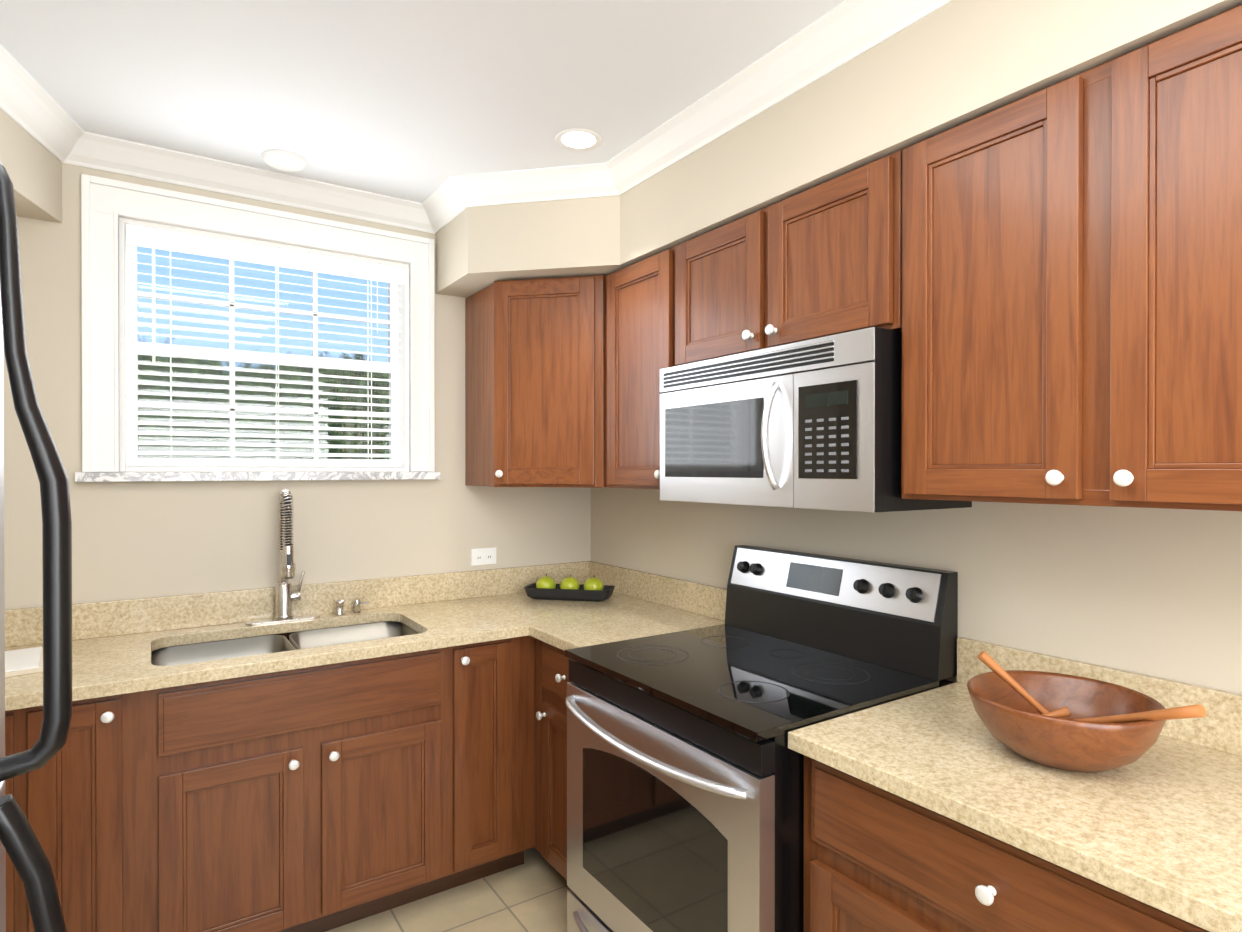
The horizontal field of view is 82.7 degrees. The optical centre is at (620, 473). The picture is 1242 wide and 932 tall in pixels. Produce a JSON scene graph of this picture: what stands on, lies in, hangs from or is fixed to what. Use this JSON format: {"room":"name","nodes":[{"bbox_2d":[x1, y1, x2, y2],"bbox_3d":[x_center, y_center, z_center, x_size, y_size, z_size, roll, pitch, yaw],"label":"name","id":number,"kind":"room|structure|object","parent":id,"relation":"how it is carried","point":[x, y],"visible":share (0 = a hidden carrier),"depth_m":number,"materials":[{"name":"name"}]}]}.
{"room":"kitchen","nodes":[
{"label":"kitchen","id":0,"kind":"room"},
{"bbox_2d":[3,163,590,609],"bbox_3d":[-1.274,0.182,2.729,2.860,2.550,0.140,0,0,-34],"label":"wall","id":1,"kind":"structure","parent":0,"point":[145,539],"depth_m":2.54,"materials":[{"name":"beige paint"}]},
{"bbox_2d":[75,174,439,481],"bbox_3d":[-1.305,-0.475,2.675,1.206,0.999,0.190,0,0,-34],"label":"window","id":2,"kind":"structure","parent":1,"relation":"in","point":[107,327],"depth_m":2.57,"materials":[{"name":"white paint"}]},
{"bbox_2d":[126,224,403,465],"bbox_3d":[-1.296,-0.436,2.662,0.932,0.813,0.076,0,0,-34],"label":"window blinds","id":3,"kind":"object","parent":2,"relation":"attached to","point":[154,239],"visible":0.98,"depth_m":2.62,"materials":[{"name":"white plastic"}]},
{"bbox_2d":[471,547,495,565],"bbox_3d":[-0.601,0.362,3.090,0.116,0.072,0.008,0,0,-34],"label":"electrical outlet plate","id":4,"kind":"object","parent":1,"relation":"attached to","point":[482,556],"visible":1,"depth_m":3.09,"materials":[{"name":"white plastic"}]},
{"bbox_2d":[0,0,845,202],"bbox_3d":[0.005,-1.113,0.810,2.860,0.060,4.740,0,0,-34],"label":"ceiling","id":5,"kind":"structure","parent":0,"point":[420,101],"depth_m":1.91,"materials":[{"name":"white paint"}]},
{"bbox_2d":[0,109,61,222],"bbox_3d":[-0.788,-0.940,0.197,0.620,0.280,4.600,0,0,-34],"label":"soffit beam","id":6,"kind":"structure","parent":5,"relation":"attached to","point":[32,165],"depth_m":2.11,"materials":[{"name":"beige paint"}]},
{"bbox_2d":[261,150,306,171],"bbox_3d":[-1.167,-1.080,2.445,0.144,0.022,0.144,0,0,-34],"label":"recessed light","id":7,"kind":"object","parent":5,"relation":"attached to","point":[283,160],"visible":1,"depth_m":2.42,"materials":[{"name":"white paint"}]},
{"bbox_2d":[0,0,952,233],"bbox_3d":[0.052,-1.041,0.758,1.900,0.085,4.601,0,0,-34],"label":"crown molding","id":8,"kind":"structure","parent":5,"relation":"attached to","point":[843,33],"depth_m":2.29,"materials":[{"name":"white paint"}]},
{"bbox_2d":[555,128,601,150],"bbox_3d":[-0.139,-1.088,2.302,0.156,0.004,0.156,0,0,-34],"label":"recessed light","id":9,"kind":"object","parent":5,"relation":"in","point":[577,139],"visible":1,"depth_m":2.30,"materials":[{"name":"white paint"}]},
{"bbox_2d":[435,0,1241,297],"bbox_3d":[0.815,-0.918,1.269,0.765,0.335,4.600,0,0,-34],"label":"soffit beam","id":10,"kind":"structure","parent":5,"relation":"attached to","point":[952,64],"depth_m":1.76,"materials":[{"name":"beige paint"}]},
{"bbox_2d":[326,847,569,931],"bbox_3d":[0.005,1.496,0.823,2.860,0.060,4.740,0,0,-34],"label":"floor","id":11,"kind":"structure","parent":0,"point":[529,894],"depth_m":2.37,"materials":[{"name":"tile"}]},
{"bbox_2d":[5,706,60,931],"bbox_3d":[-1.868,1.019,1.856,0.651,0.884,0.650,0,0,-34],"label":"base cabinet","id":12,"kind":"object","parent":11,"relation":"on","point":[37,792],"depth_m":1.77,"materials":[{"name":"brown wood"}]},
{"bbox_2d":[0,159,71,931],"bbox_3d":[-0.666,0.585,0.184,0.784,1.770,0.770,0,0,-34],"label":"fridge","id":13,"kind":"object","parent":11,"relation":"on","point":[20,844],"visible":1,"depth_m":0.66,"materials":[{"name":"black plastic"}]},
{"bbox_2d":[61,691,148,931],"bbox_3d":[-1.583,1.019,2.047,0.315,0.884,0.650,0,0,-34],"label":"base cabinet","id":14,"kind":"object","parent":11,"relation":"on","point":[105,834],"depth_m":1.85,"materials":[{"name":"brown wood"}]},
{"bbox_2d":[145,621,460,931],"bbox_3d":[-1.100,1.017,2.370,0.882,0.884,0.650,0,0,-34],"label":"base cabinet","id":15,"kind":"object","parent":11,"relation":"on","point":[323,798],"depth_m":2.12,"materials":[{"name":"brown wood"}]},
{"bbox_2d":[461,636,541,884],"bbox_3d":[-0.598,1.015,2.705,0.359,0.884,0.650,0,0,-34],"label":"base cabinet","id":16,"kind":"object","parent":11,"relation":"on","point":[501,680],"depth_m":2.47,"materials":[{"name":"brown wood"}]},
{"bbox_2d":[5,564,652,710],"bbox_3d":[-1.048,0.499,2.392,2.614,0.150,0.667,0,0,-34],"label":"countertop","id":17,"kind":"structure","parent":16,"relation":"on","point":[113,642],"depth_m":2.40,"materials":[{"name":"beige stone"}]},
{"bbox_2d":[5,646,42,676],"bbox_3d":[-1.752,0.532,1.963,0.303,0.016,0.248,0,0,44],"label":"papers","id":18,"kind":"object","parent":17,"relation":"on","point":[23,661],"visible":0.7,"depth_m":1.97,"materials":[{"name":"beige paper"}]},
{"bbox_2d":[245,489,319,624],"bbox_3d":[-1.209,0.296,2.542,0.250,0.483,0.156,0,0,-34],"label":"faucet","id":19,"kind":"object","parent":17,"relation":"on","point":[285,596],"visible":1,"depth_m":2.55,"materials":[{"name":"silver metal"}]},
{"bbox_2d":[151,621,418,665],"bbox_3d":[-1.091,0.682,2.360,0.824,0.215,0.430,0,0,-34],"label":"undermount sink","id":20,"kind":"object","parent":17,"relation":"in","point":[205,652],"visible":0.06,"depth_m":2.50,"materials":[{"name":"silver metal"}]},
{"bbox_2d":[334,599,368,614],"bbox_3d":[-1.032,0.506,2.711,0.130,0.061,0.060,0,0,-34],"label":"soap dispenser","id":21,"kind":"object","parent":17,"relation":"on","point":[340,606],"visible":0.92,"depth_m":2.70,"materials":[{"name":"silver metal"}]},
{"bbox_2d":[465,561,646,584],"bbox_3d":[-0.235,0.496,2.931,0.664,0.150,0.420,0,0,-34],"label":"backsplash","id":22,"kind":"structure","parent":16,"relation":"on","point":[524,575],"depth_m":3.21,"materials":[{"name":"beige stone"}]},
{"bbox_2d":[524,574,614,601],"bbox_3d":[-0.220,0.483,3.026,0.380,0.104,0.140,0,0,11],"label":"fruit tray","id":23,"kind":"object","parent":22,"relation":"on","point":[546,587],"visible":1,"depth_m":2.98,"materials":[{"name":"black stone"}]},
{"bbox_2d":[529,574,726,650],"bbox_3d":[0.062,0.498,2.500,0.651,0.150,0.388,0,0,-34],"label":"countertop","id":24,"kind":"structure","parent":16,"relation":"on","point":[637,607],"depth_m":2.66,"materials":[{"name":"beige stone"}]},
{"bbox_2d":[536,641,570,879],"bbox_3d":[0.056,1.016,2.508,0.651,0.884,0.401,0,0,-34],"label":"base cabinet","id":25,"kind":"object","parent":11,"relation":"on","point":[552,715],"visible":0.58,"depth_m":2.41,"materials":[{"name":"brown wood"}]},
{"bbox_2d":[565,545,957,931],"bbox_3d":[0.327,0.858,1.958,0.795,1.205,0.802,0,0,-34],"label":"range","id":26,"kind":"object","parent":11,"relation":"on","point":[685,788],"visible":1,"depth_m":1.82,"materials":[{"name":"black metal"}]},
{"bbox_2d":[804,755,1208,931],"bbox_3d":[0.850,1.022,1.320,0.651,0.884,0.830,0,0,-34],"label":"base cabinet","id":27,"kind":"object","parent":11,"relation":"on","point":[877,859],"visible":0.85,"depth_m":1.26,"materials":[{"name":"brown wood"}]},
{"bbox_2d":[788,637,1241,931],"bbox_3d":[1.129,0.506,0.903,0.649,0.150,1.832,0,0,-34],"label":"countertop","id":28,"kind":"structure","parent":27,"relation":"on","point":[1157,825],"depth_m":1.24,"materials":[{"name":"beige stone"}]},
{"bbox_2d":[967,651,1205,772],"bbox_3d":[0.867,0.452,1.328,0.326,0.182,0.397,0,0,-34],"label":"wooden bowl","id":29,"kind":"object","parent":28,"relation":"on","point":[1067,722],"visible":1,"depth_m":1.29,"materials":[{"name":"brown wood"}]},
{"bbox_2d":[591,487,1241,693],"bbox_3d":[1.183,0.188,1.520,0.120,2.550,4.600,0,0,-34],"label":"wall","id":30,"kind":"structure","parent":0,"point":[1155,592],"depth_m":1.69,"materials":[{"name":"beige paint"}]},
{"bbox_2d":[465,275,604,487],"bbox_3d":[-0.243,-0.351,2.940,0.660,0.805,0.643,0,0,-34],"label":"upper cabinet","id":31,"kind":"object","parent":30,"relation":"attached to","point":[534,382],"visible":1,"depth_m":2.71,"materials":[{"name":"brown wood"}]},
{"bbox_2d":[605,245,677,489],"bbox_3d":[0.174,-0.350,2.576,0.372,0.805,0.442,0,0,-34],"label":"upper cabinet","id":32,"kind":"object","parent":30,"relation":"attached to","point":[639,325],"visible":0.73,"depth_m":2.49,"materials":[{"name":"brown wood"}]},
{"bbox_2d":[675,150,901,365],"bbox_3d":[0.527,-0.544,2.047,0.372,0.410,0.826,0,0,-34],"label":"upper cabinet","id":33,"kind":"object","parent":30,"relation":"attached to","point":[824,259],"visible":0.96,"depth_m":1.86,"materials":[{"name":"brown wood"}]},
{"bbox_2d":[660,327,971,511],"bbox_3d":[0.490,-0.124,2.024,0.458,0.420,0.808,0,0,-34],"label":"microwave","id":34,"kind":"object","parent":33,"relation":"attached to","point":[815,423],"visible":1,"depth_m":1.80,"materials":[{"name":"silver metal"}]},
{"bbox_2d":[901,5,1241,511],"bbox_3d":[0.978,-0.344,1.373,0.372,0.805,0.788,0,0,-34],"label":"upper cabinet","id":35,"kind":"object","parent":30,"relation":"attached to","point":[1071,290],"visible":1,"depth_m":1.30,"materials":[{"name":"brown wood"}]},
{"label":"outside","id":36,"kind":"structure","parent":0,"visible":0},
{"bbox_2d":[137,246,388,458],"bbox_3d":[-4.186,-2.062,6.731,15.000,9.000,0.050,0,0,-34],"label":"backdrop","id":37,"kind":"structure","parent":36,"point":[202,266],"depth_m":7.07,"materials":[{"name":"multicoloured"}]}
]}

